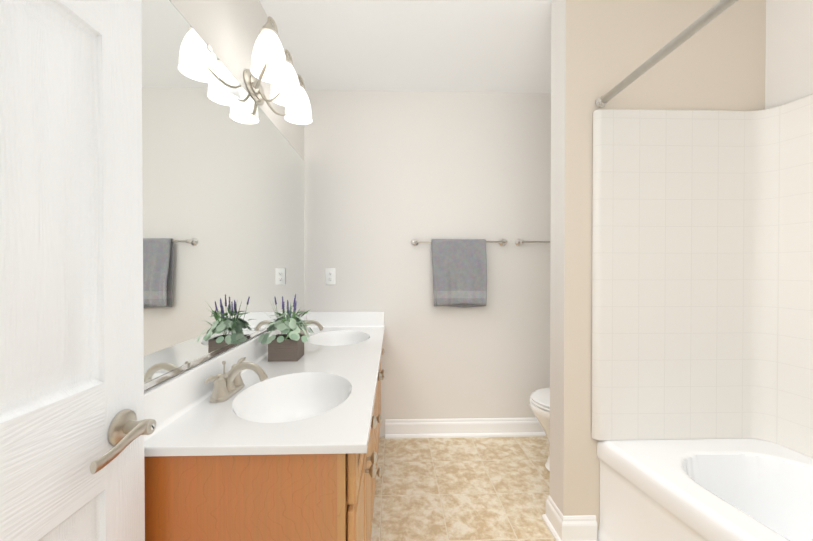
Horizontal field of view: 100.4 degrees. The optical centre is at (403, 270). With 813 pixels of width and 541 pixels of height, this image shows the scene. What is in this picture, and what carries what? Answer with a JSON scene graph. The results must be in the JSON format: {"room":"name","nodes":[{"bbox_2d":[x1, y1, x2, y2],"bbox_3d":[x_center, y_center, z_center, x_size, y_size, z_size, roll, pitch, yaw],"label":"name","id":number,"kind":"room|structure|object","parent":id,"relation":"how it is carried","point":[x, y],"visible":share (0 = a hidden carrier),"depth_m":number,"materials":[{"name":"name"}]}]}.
{"room":"bathroom","nodes":[
{"label":"bathroom","id":0,"kind":"room"},
{"bbox_2d":[144,0,304,391],"bbox_3d":[-0.702,-0.030,0.975,0.100,2.440,2.994,0,0,-2],"label":"wall","id":1,"kind":"structure","parent":0,"point":[228,31],"depth_m":1.35,"materials":[{"name":"paint"}]},
{"bbox_2d":[0,0,155,540],"bbox_3d":[-0.566,0.168,0.367,0.124,2.030,0.772,0,0,-2],"label":"door","id":2,"kind":"structure","parent":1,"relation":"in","point":[75,426],"depth_m":0.59,"materials":[{"name":"white wood"}]},
{"bbox_2d":[141,0,304,389],"bbox_3d":[-0.663,-0.234,1.568,0.008,1.047,1.558,0,0,-2],"label":"mirror","id":3,"kind":"object","parent":1,"relation":"attached to","point":[223,212],"visible":0.94,"depth_m":1.11,"materials":[{"name":"grey mirror"}]},
{"bbox_2d":[144,313,307,422],"bbox_3d":[-0.656,0.353,1.576,0.020,0.115,1.598,0,0,-2],"label":"backsplash","id":4,"kind":"structure","parent":1,"relation":"attached to","point":[166,398],"depth_m":1.01,"materials":[{"name":"white stone"}]},
{"bbox_2d":[244,16,311,124],"bbox_3d":[-0.562,-0.871,1.515,0.210,0.236,0.537,0,0,-2],"label":"sconce","id":5,"kind":"object","parent":1,"relation":"attached to","point":[272,63],"visible":1,"depth_m":1.45,"materials":[{"name":"white glass"}]},
{"bbox_2d":[259,0,551,92],"bbox_3d":[0.715,-1.280,1.027,3.200,0.060,3.200,0,0,-2],"label":"ceiling","id":6,"kind":"structure","parent":0,"point":[503,46],"depth_m":1.88,"materials":[{"name":"paint"}]},
{"bbox_2d":[304,90,550,436],"bbox_3d":[0.479,-0.042,2.456,2.344,2.440,0.100,0,0,-2],"label":"wall","id":7,"kind":"structure","parent":0,"point":[389,176],"depth_m":2.40,"materials":[{"name":"paint"}]},
{"bbox_2d":[325,268,334,284],"bbox_3d":[-0.511,0.041,2.374,0.070,0.115,0.009,0,0,-2],"label":"electrical outlet plate","id":8,"kind":"object","parent":7,"relation":"attached to","point":[329,276],"visible":1,"depth_m":2.37,"materials":[{"name":"white plastic"}]},
{"bbox_2d":[308,311,383,326],"bbox_3d":[-0.402,0.346,2.372,0.535,0.115,0.020,0,0,-2],"label":"backsplash","id":9,"kind":"structure","parent":7,"relation":"attached to","point":[326,319],"depth_m":2.36,"materials":[{"name":"white stone"}]},
{"bbox_2d":[411,239,507,245],"bbox_3d":[0.394,-0.199,2.362,0.678,0.054,0.079,0,0,-2],"label":"towel bar","id":10,"kind":"object","parent":7,"relation":"attached to","point":[501,242],"visible":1,"depth_m":2.34,"materials":[{"name":"silver metal"}]},
{"bbox_2d":[431,239,486,307],"bbox_3d":[0.385,0.020,2.333,0.380,0.476,0.081,0,0,-2],"label":"hanging towel","id":11,"kind":"object","parent":10,"relation":"hanging from","point":[459,268],"visible":1,"depth_m":2.31,"materials":[{"name":"grey fabric"}]},
{"bbox_2d":[385,418,545,438],"bbox_3d":[0.713,1.116,2.409,1.680,0.124,0.026,0,0,-2],"label":"baseboard","id":12,"kind":"structure","parent":7,"relation":"attached to","point":[460,427],"depth_m":2.40,"materials":[{"name":"white paint"}]},
{"bbox_2d":[515,239,549,245],"bbox_3d":[1.137,-0.199,2.382,0.678,0.054,0.079,0,0,-2],"label":"towel bar","id":13,"kind":"object","parent":7,"relation":"attached to","point":[519,242],"visible":0.48,"depth_m":2.35,"materials":[{"name":"silver metal"}]},
{"bbox_2d":[371,436,554,540],"bbox_3d":[0.715,1.220,1.048,3.200,0.060,3.200,0,0,-2],"label":"floor","id":14,"kind":"structure","parent":0,"point":[468,489],"depth_m":1.83,"materials":[{"name":"tile"}]},
{"bbox_2d":[144,327,384,540],"bbox_3d":[-0.384,0.803,1.594,0.566,0.764,1.581,0,0,-2],"label":"bathroom vanity","id":15,"kind":"object","parent":14,"relation":"on","point":[253,497],"depth_m":0.80,"materials":[{"name":"brown wood"}]},
{"bbox_2d":[144,323,383,458],"bbox_3d":[-0.386,0.405,1.584,0.560,0.032,1.598,0,0,-2],"label":"countertop","id":16,"kind":"structure","parent":15,"relation":"on","point":[321,402],"depth_m":1.06,"materials":[{"name":"white stone"}]},
{"bbox_2d":[204,357,267,402],"bbox_3d":[-0.525,0.350,1.116,0.158,0.107,0.272,0,0,-2],"label":"faucet","id":17,"kind":"object","parent":16,"relation":"on","point":[229,384],"visible":1,"depth_m":1.10,"materials":[{"name":"silver metal"}]},
{"bbox_2d":[258,294,314,360],"bbox_3d":[-0.512,0.254,1.554,0.244,0.291,0.247,0,0,-2],"label":"plant","id":18,"kind":"object","parent":16,"relation":"on","point":[289,346],"visible":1,"depth_m":1.49,"materials":[{"name":"green plant"}]},
{"bbox_2d":[298,320,323,336],"bbox_3d":[-0.550,0.342,2.006,0.158,0.107,0.272,0,0,-2],"label":"faucet","id":19,"kind":"object","parent":16,"relation":"on","point":[319,325],"visible":0.38,"depth_m":2.00,"materials":[{"name":"silver metal"}]},
{"bbox_2d":[529,388,549,471],"bbox_3d":[1.124,0.796,2.006,0.740,0.769,0.450,0,0,-2],"label":"toilet","id":20,"kind":"object","parent":14,"relation":"on","point":[539,402],"visible":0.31,"depth_m":1.97,"materials":[{"name":"white ceramic"}]},
{"bbox_2d":[597,438,812,540],"bbox_3d":[1.329,0.961,0.731,0.728,0.463,1.614,0,0,-9],"label":"bathtub","id":21,"kind":"object","parent":14,"relation":"on","point":[742,489],"visible":0.96,"depth_m":1.30,"materials":[{"name":"white ceramic"}]},
{"bbox_2d":[550,0,765,531],"bbox_3d":[1.134,-0.035,1.535,0.885,2.440,0.131,0,0,-2],"label":"wall","id":22,"kind":"structure","parent":0,"point":[599,48],"depth_m":1.46,"materials":[{"name":"paint"}]},
{"bbox_2d":[542,495,596,529],"bbox_3d":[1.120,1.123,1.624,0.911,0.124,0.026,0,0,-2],"label":"baseboard","id":23,"kind":"structure","parent":22,"relation":"attached to","point":[560,526],"depth_m":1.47,"materials":[{"name":"white paint"}]},
{"bbox_2d":[765,0,812,108],"bbox_3d":[1.773,-0.030,1.038,0.367,2.440,3.006,0,0,-2],"label":"wall","id":24,"kind":"structure","parent":0,"point":[789,55],"depth_m":1.40,"materials":[{"name":"paint"}]},
{"bbox_2d":[591,94,812,457],"bbox_3d":[1.314,0.024,0.729,0.751,1.408,1.600,0,0,-9],"label":"shower surround","id":25,"kind":"object","parent":24,"relation":"attached to","point":[702,274],"visible":0.98,"depth_m":1.44,"materials":[{"name":"white tile"}]},
{"bbox_3d":[1.551,-0.019,-0.243,1.400,2.440,0.435,0,0,-2],"label":"wall","id":26,"kind":"structure","parent":0,"visible":0},
{"bbox_2d":[595,0,737,107],"bbox_3d":[0.867,-0.713,0.702,0.042,0.042,1.505,0,0,-2],"label":"shower curtain rod","id":27,"kind":"object","parent":26,"relation":"attached to","point":[706,18],"visible":1,"depth_m":1.07,"materials":[{"name":"silver metal"}]}
]}

